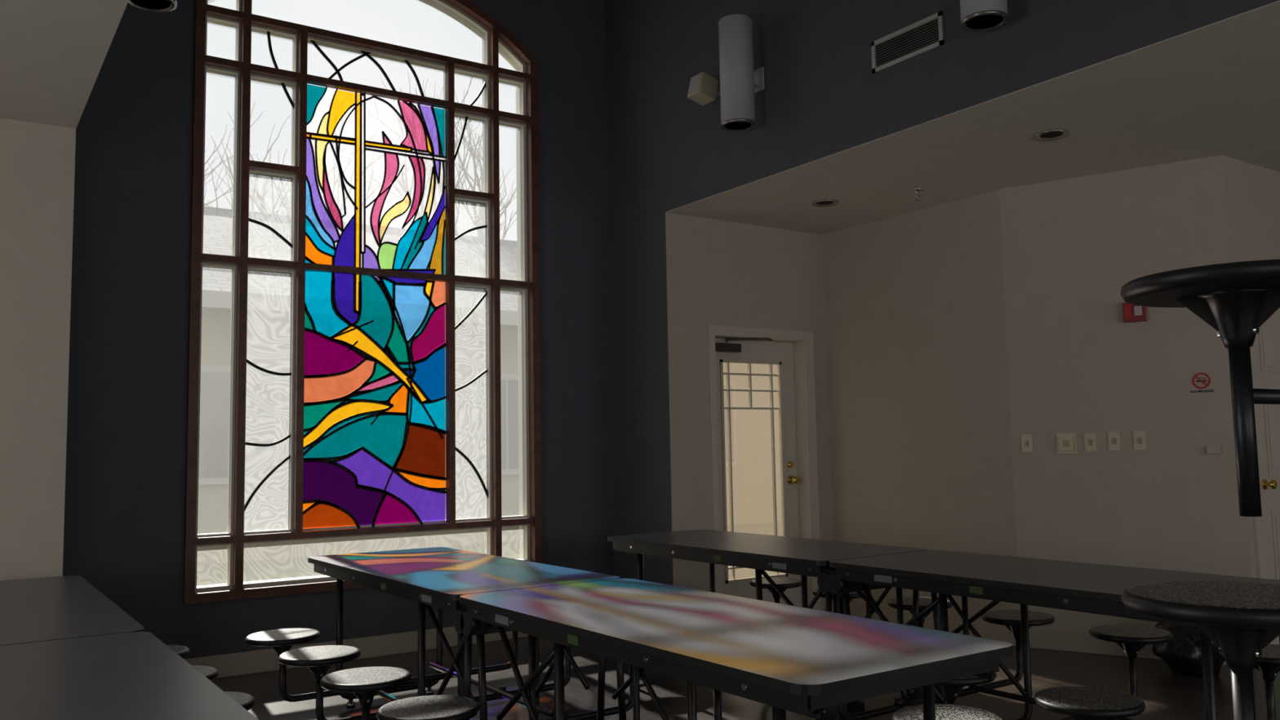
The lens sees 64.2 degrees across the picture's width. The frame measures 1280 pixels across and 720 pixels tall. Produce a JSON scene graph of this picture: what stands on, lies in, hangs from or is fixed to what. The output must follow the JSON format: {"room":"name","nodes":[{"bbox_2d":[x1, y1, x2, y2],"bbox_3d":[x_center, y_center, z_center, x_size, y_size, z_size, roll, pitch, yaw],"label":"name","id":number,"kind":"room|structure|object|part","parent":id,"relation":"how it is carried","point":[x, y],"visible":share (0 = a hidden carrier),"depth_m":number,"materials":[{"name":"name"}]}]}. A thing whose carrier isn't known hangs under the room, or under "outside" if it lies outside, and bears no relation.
{"room":"church dining hall","nodes":[
{"label":"church dining hall","id":0,"kind":"room"},
{"bbox_2d":[0,118,75,580],"bbox_3d":[-4.333,0.242,3.940,3.702,2.900,0.160,2,-6,-34],"label":"wall west alcove","id":1,"kind":"structure","parent":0,"point":[37,160],"depth_m":4.87,"materials":[{"name":"beige paint"}]},
{"bbox_2d":[0,0,128,128],"bbox_3d":[-1.757,-1.629,0.278,3.702,0.104,9.372,2,-6,-34],"label":"ceiling","id":2,"kind":"structure","parent":0,"point":[53,53],"depth_m":4.11,"materials":[{"name":"paint"}]},
{"bbox_2d":[62,146,75,558],"bbox_3d":[-0.449,-0.980,1.467,0.160,4.760,9.955,2,-6,-34],"label":"wall","id":3,"kind":"structure","parent":0,"point":[75,146],"depth_m":4.94,"materials":[{"name":"beige paint"}]},
{"bbox_2d":[62,0,613,658],"bbox_3d":[-1.763,-0.969,6.718,3.908,5.700,0.160,2,-6,-34],"label":"wall","id":4,"kind":"structure","parent":0,"point":[125,504],"depth_m":5.93,"materials":[{"name":"paint"}]},
{"bbox_2d":[127,0,177,12],"bbox_3d":[-2.119,-1.853,4.354,0.275,0.658,0.210,2,-6,-34],"label":"wall light","id":5,"kind":"object","parent":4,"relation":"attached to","point":[153,6],"visible":0.96,"depth_m":4.38,"materials":[{"name":"grey metal"}]},
{"bbox_2d":[183,626,528,678],"bbox_3d":[-1.661,1.797,6.404,3.588,0.130,0.018,2,-6,-34],"label":"baseboard","id":6,"kind":"structure","parent":4,"relation":"attached to","point":[230,664],"depth_m":6.34,"materials":[{"name":"beige paint"}]},
{"bbox_2d":[182,0,542,604],"bbox_3d":[-1.688,-0.605,6.636,2.304,4.080,0.070,2,-6,-34],"label":"window frame","id":7,"kind":"structure","parent":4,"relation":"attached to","point":[496,31],"depth_m":6.42,"materials":[{"name":"brown wood"}]},
{"bbox_2d":[195,0,530,592],"bbox_3d":[-1.740,-0.597,6.712,2.250,4.026,0.115,2,-6,-34],"label":"sash","id":8,"kind":"object","parent":4,"relation":"attached to","point":[442,6],"visible":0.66,"depth_m":6.90,"materials":[{"name":"brown wood"}]},
{"bbox_2d":[244,172,487,531],"bbox_3d":[-1.730,-0.037,6.642,1.685,2.258,0.001,2,-6,-34],"label":"window","id":9,"kind":"structure","parent":8,"relation":"attached to","point":[254,459],"depth_m":6.33,"materials":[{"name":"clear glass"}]},
{"bbox_2d":[244,31,488,528],"bbox_3d":[-1.715,-0.532,6.680,1.714,3.237,0.040,2,-6,-34],"label":"lead lines","id":10,"kind":"object","parent":8,"relation":"attached to","point":[386,349],"visible":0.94,"depth_m":6.66,"materials":[{"name":"black metal"}]},
{"bbox_2d":[302,84,445,528],"bbox_3d":[-1.706,-0.410,6.659,1.066,3.163,0.001,2,-6,-34],"label":"stained glass","id":11,"kind":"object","parent":8,"relation":"attached to","point":[424,452],"depth_m":6.60,"materials":[{"name":"multicoloured glass"}]},
{"bbox_2d":[211,636,1279,719],"bbox_3d":[1.488,1.526,2.521,12.200,0.120,10.315,2,-6,-34],"label":"floor","id":12,"kind":"structure","parent":0,"point":[1166,695],"depth_m":5.34,"materials":[{"name":"tile"}]},
{"bbox_2d":[0,575,258,719],"bbox_3d":[-1.821,1.187,2.891,1.548,0.742,3.736,2,-6,-34],"label":"table","id":13,"kind":"object","parent":12,"relation":"on","point":[68,651],"visible":1,"depth_m":2.62,"materials":[{"name":"black laminate"}]},
{"bbox_2d":[245,546,1013,719],"bbox_3d":[-0.365,1.252,3.953,1.548,0.742,3.736,2,-6,-34],"label":"table","id":14,"kind":"object","parent":12,"relation":"on","point":[804,661],"visible":1,"depth_m":3.35,"materials":[{"name":"black laminate"}]},
{"bbox_3d":[-0.876,1.339,4.697,1.246,0.718,1.843,2,-6,-34],"label":"folding frame","id":15,"kind":"part","parent":14,"relation":"part of","materials":[{"name":"black metal"}]},
{"bbox_3d":[0.146,1.190,3.208,1.246,0.718,1.843,2,-6,-34],"label":"folding frame","id":16,"kind":"part","parent":14,"relation":"part of","materials":[{"name":"black metal"}]},
{"bbox_2d":[607,529,1279,719],"bbox_3d":[1.158,1.301,4.839,1.548,0.742,3.736,2,-6,-34],"label":"table","id":17,"kind":"object","parent":12,"relation":"on","point":[845,571],"visible":0.58,"depth_m":4.45,"materials":[{"name":"black laminate"}]},
{"bbox_3d":[0.646,1.388,5.583,1.246,0.718,1.843,2,-6,-34],"label":"folding frame","id":18,"kind":"part","parent":17,"relation":"part of","materials":[{"name":"black metal"}]},
{"bbox_3d":[1.669,1.239,4.094,1.246,0.718,1.843,2,-6,-34],"label":"folding frame","id":19,"kind":"part","parent":17,"relation":"part of","materials":[{"name":"black metal"}]},
{"bbox_2d":[1152,622,1225,675],"bbox_3d":[3.025,1.528,5.600,0.382,0.350,0.394,2,-6,-34],"label":"bag","id":20,"kind":"object","parent":12,"relation":"on","point":[1182,654],"visible":0.48,"depth_m":5.48,"materials":[{"name":"black plastic"}]},
{"bbox_2d":[1120,258,1279,719],"bbox_3d":[1.371,0.390,1.558,0.955,1.980,0.917,2,-6,-34],"label":"table","id":21,"kind":"object","parent":12,"relation":"on","point":[1235,299],"visible":1,"depth_m":1.60,"materials":[{"name":"black"}]},
{"bbox_3d":[1.466,0.453,1.549,0.804,1.850,0.725,2,-6,-34],"label":"parked frame","id":22,"kind":"part","parent":21,"relation":"part of","materials":[{"name":"black metal"}]},
{"bbox_2d":[665,212,832,599],"bbox_3d":[0.843,0.453,7.473,1.659,2.900,0.160,2,-6,-34],"label":"wall","id":23,"kind":"structure","parent":0,"point":[720,273],"depth_m":7.25,"materials":[{"name":"beige paint"}]},
{"bbox_2d":[707,324,822,610],"bbox_3d":[0.873,0.836,7.437,1.003,2.130,0.170,2,-6,-34],"label":"door frame","id":24,"kind":"structure","parent":23,"relation":"in","point":[803,354],"depth_m":7.61,"materials":[{"name":"beige paint"}]},
{"bbox_2d":[715,337,801,607],"bbox_3d":[0.827,0.872,7.464,0.849,2.045,0.057,2,-6,-34],"label":"slab","id":25,"kind":"object","parent":24,"relation":"attached to","point":[780,354],"visible":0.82,"depth_m":7.58,"materials":[{"name":"beige paint"}]},
{"bbox_2d":[715,337,772,352],"bbox_3d":[0.746,-0.112,7.408,0.528,0.108,0.122,1,-5,-19],"label":"door closer","id":26,"kind":"object","parent":25,"relation":"attached to","point":[726,347],"depth_m":7.36,"materials":[{"name":"brown metal"}]},
{"bbox_2d":[786,461,799,484],"bbox_3d":[1.146,0.842,7.624,0.064,0.172,0.070,2,-6,-34],"label":"handle","id":27,"kind":"object","parent":25,"relation":"attached to","point":[791,479],"visible":1,"depth_m":7.63,"materials":[{"name":"gold metal"}]},
{"bbox_2d":[822,599,833,612],"bbox_3d":[1.411,1.846,7.616,0.146,0.130,0.018,2,-6,-34],"label":"baseboard","id":28,"kind":"structure","parent":23,"relation":"attached to","point":[823,600],"depth_m":7.58,"materials":[{"name":"beige paint"}]},
{"bbox_2d":[822,189,1020,619],"bbox_3d":[1.960,0.406,7.170,0.160,2.900,1.606,2,-6,-34],"label":"wall","id":29,"kind":"structure","parent":0,"point":[921,444],"depth_m":7.05,"materials":[{"name":"beige paint"}]},
{"bbox_2d":[839,600,1015,646],"bbox_3d":[1.917,1.782,6.992,0.018,0.130,1.588,2,-6,-34],"label":"baseboard","id":30,"kind":"structure","parent":29,"relation":"attached to","point":[985,629],"depth_m":6.77,"materials":[{"name":"beige paint"}]},
{"bbox_2d":[604,0,1279,585],"bbox_3d":[2.646,-0.853,3.578,0.160,4.760,9.955,2,-6,-34],"label":"wall","id":31,"kind":"structure","parent":0,"point":[821,97],"depth_m":6.37,"materials":[{"name":"paint"}]},
{"bbox_2d":[687,71,719,105],"bbox_3d":[0.430,-1.728,6.530,0.230,0.167,0.130,2,-6,-34],"label":"wall speaker","id":32,"kind":"object","parent":31,"relation":"attached to","point":[704,88],"visible":0.91,"depth_m":6.47,"materials":[{"name":"grey paint"}]},
{"bbox_2d":[718,13,764,131],"bbox_3d":[0.615,-1.741,6.219,0.275,0.658,0.210,2,-6,-34],"label":"wall light","id":33,"kind":"object","parent":31,"relation":"attached to","point":[739,82],"visible":1,"depth_m":6.12,"materials":[{"name":"grey metal"}]},
{"bbox_2d":[871,11,944,73],"bbox_3d":[1.387,-1.649,5.316,0.012,0.170,0.470,2,-6,-34],"label":"air vent","id":34,"kind":"object","parent":31,"relation":"in","point":[922,36],"visible":1,"depth_m":5.31,"materials":[{"name":"white metal"}]},
{"bbox_2d":[960,0,1008,31],"bbox_3d":[1.613,-1.886,4.765,0.275,0.658,0.210,2,-6,-34],"label":"wall light","id":35,"kind":"object","parent":31,"relation":"attached to","point":[976,15],"visible":1,"depth_m":4.67,"materials":[{"name":"grey metal"}]},
{"bbox_2d":[665,0,1279,235],"bbox_3d":[4.595,-1.370,4.613,4.508,0.104,9.372,2,-6,-34],"label":"ceiling","id":36,"kind":"structure","parent":0,"point":[1211,90],"depth_m":5.51,"materials":[{"name":"paint"}]},
{"bbox_2d":[811,199,838,207],"bbox_3d":[1.244,-1.055,6.863,0.180,0.012,0.180,2,-6,-34],"label":"recessed light","id":37,"kind":"object","parent":36,"relation":"in","point":[825,202],"visible":1,"depth_m":6.86,"materials":[{"name":"grey metal"}]},
{"bbox_2d":[911,188,923,200],"bbox_3d":[1.788,-1.065,6.567,0.070,0.075,0.070,2,-6,-34],"label":"sprinkler","id":38,"kind":"object","parent":36,"relation":"attached to","point":[917,190],"visible":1,"depth_m":6.56,"materials":[{"name":"silver metal"}]},
{"bbox_2d":[1033,128,1070,141],"bbox_3d":[2.191,-1.197,5.434,0.180,0.012,0.180,2,-6,-34],"label":"recessed light","id":39,"kind":"object","parent":36,"relation":"in","point":[1051,135],"visible":1,"depth_m":5.44,"materials":[{"name":"grey metal"}]},
{"bbox_2d":[999,155,1251,631],"bbox_3d":[2.912,0.302,6.183,1.256,2.900,0.160,-4,-6,34],"label":"wall","id":40,"kind":"structure","parent":0,"point":[1070,246],"depth_m":6.13,"materials":[{"name":"beige paint"}]},
{"bbox_2d":[1021,434,1033,452],"bbox_3d":[2.422,0.522,6.389,0.066,0.110,0.018,-4,-6,34],"label":"light switch","id":41,"kind":"object","parent":40,"relation":"attached to","point":[1026,439],"visible":1,"depth_m":6.39,"materials":[{"name":"beige plastic"}]},
{"bbox_2d":[1056,432,1077,453],"bbox_3d":[2.613,0.511,6.254,0.115,0.125,0.030,-4,-6,34],"label":"thermostat","id":42,"kind":"object","parent":40,"relation":"attached to","point":[1066,442],"visible":1,"depth_m":6.25,"materials":[{"name":"beige plastic"}]},
{"bbox_2d":[1084,433,1097,451],"bbox_3d":[2.729,0.499,6.184,0.066,0.110,0.018,-4,-6,34],"label":"light switch","id":43,"kind":"object","parent":40,"relation":"attached to","point":[1090,439],"visible":1,"depth_m":6.18,"materials":[{"name":"beige plastic"}]},
{"bbox_2d":[1107,431,1120,450],"bbox_3d":[2.839,0.486,6.110,0.066,0.110,0.018,-4,-6,34],"label":"light switch","id":44,"kind":"object","parent":40,"relation":"attached to","point":[1113,437],"visible":1,"depth_m":6.11,"materials":[{"name":"beige plastic"}]},
{"bbox_2d":[1028,626,1226,665],"bbox_3d":[2.887,1.676,5.989,1.256,0.130,0.018,-4,-6,34],"label":"baseboard","id":45,"kind":"structure","parent":40,"relation":"attached to","point":[1040,637],"depth_m":6.15,"materials":[{"name":"beige paint"}]},
{"bbox_2d":[1122,302,1146,322],"bbox_3d":[2.941,-0.286,6.072,0.122,0.117,0.062,-4,-6,34],"label":"fire alarm strobe","id":46,"kind":"object","parent":40,"relation":"attached to","point":[1131,313],"visible":0.89,"depth_m":6.06,"materials":[{"name":"red plastic"}]},
{"bbox_2d":[1133,431,1146,449],"bbox_3d":[2.954,0.477,6.033,0.066,0.110,0.018,-4,-6,34],"label":"light switch","id":47,"kind":"object","parent":40,"relation":"attached to","point":[1140,437],"visible":1,"depth_m":6.03,"materials":[{"name":"beige plastic"}]},
{"bbox_2d":[1190,372,1213,392],"bbox_3d":[3.234,0.130,5.878,0.119,0.115,0.003,-4,-6,34],"label":"no smoking sign","id":48,"kind":"object","parent":40,"relation":"attached to","point":[1200,373],"visible":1,"depth_m":5.88,"materials":[{"name":"red"}]},
{"bbox_2d":[1206,445,1221,453],"bbox_3d":[3.267,0.512,5.812,0.070,0.045,0.028,-4,-6,34],"label":"wall sensor","id":49,"kind":"object","parent":40,"relation":"attached to","point":[1210,449],"visible":1,"depth_m":5.80,"materials":[{"name":"beige paint"}]},
{"bbox_2d":[1222,155,1279,577],"bbox_3d":[4.393,0.307,6.550,2.546,2.900,0.160,2,-6,-34],"label":"wall","id":50,"kind":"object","parent":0,"point":[1251,191],"depth_m":6.03,"materials":[{"name":"beige paint"}]},
{"label":"outside","id":51,"kind":"structure","parent":0,"visible":0},
{"bbox_2d":[196,521,782,586],"bbox_3d":[-13.310,4.968,36.954,100.000,0.150,63.445,2,-6,-34],"label":"ground","id":52,"kind":"structure","parent":51,"point":[293,567],"depth_m":13.09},
{"bbox_2d":[204,102,354,213],"bbox_3d":[-12.156,-1.833,23.607,8.759,11.171,7.168,3,-6,-38],"label":"bare tree","id":53,"kind":"object","parent":52,"relation":"on","point":[214,151],"visible":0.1,"depth_m":23.33,"materials":[{"name":"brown plant"}]},
{"bbox_2d":[204,91,404,222],"bbox_3d":[-9.470,-1.723,25.849,6.462,11.218,5.338,2,-6,-29],"label":"bare tree","id":54,"kind":"object","parent":52,"relation":"on","point":[334,162],"visible":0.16,"depth_m":26.18,"materials":[{"name":"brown plant"}]},
{"bbox_2d":[361,71,516,239],"bbox_3d":[-4.824,-2.137,25.433,3.756,11.826,7.222,3,-6,-36],"label":"bare tree","id":55,"kind":"object","parent":52,"relation":"on","point":[405,188],"visible":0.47,"depth_m":25.23,"materials":[{"name":"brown plant"}]},
{"bbox_2d":[196,289,781,564],"bbox_3d":[-1.609,1.432,20.021,49.000,3.620,7.050,2,-6,-34],"label":"wall","id":56,"kind":"structure","parent":52,"relation":"on","point":[751,437],"depth_m":15.30,"materials":[{"name":"grey paint"}]},
{"bbox_2d":[202,206,517,311],"bbox_3d":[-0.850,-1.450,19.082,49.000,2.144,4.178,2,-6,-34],"label":"shingled roof","id":57,"kind":"structure","parent":56,"relation":"on","point":[217,225],"depth_m":16.30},
{"bbox_3d":[7.266,0.077,4.524,0.100,2.900,6.449,2,-6,-34],"label":"wall","id":58,"kind":"structure","parent":0,"visible":0},
{"bbox_2d":[1249,307,1279,644],"bbox_3d":[3.907,0.663,6.040,1.060,2.120,0.072,2,-6,-34],"label":"door","id":59,"kind":"structure","parent":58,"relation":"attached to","point":[1265,349],"depth_m":5.89,"materials":[{"name":"beige paint"}]}
]}

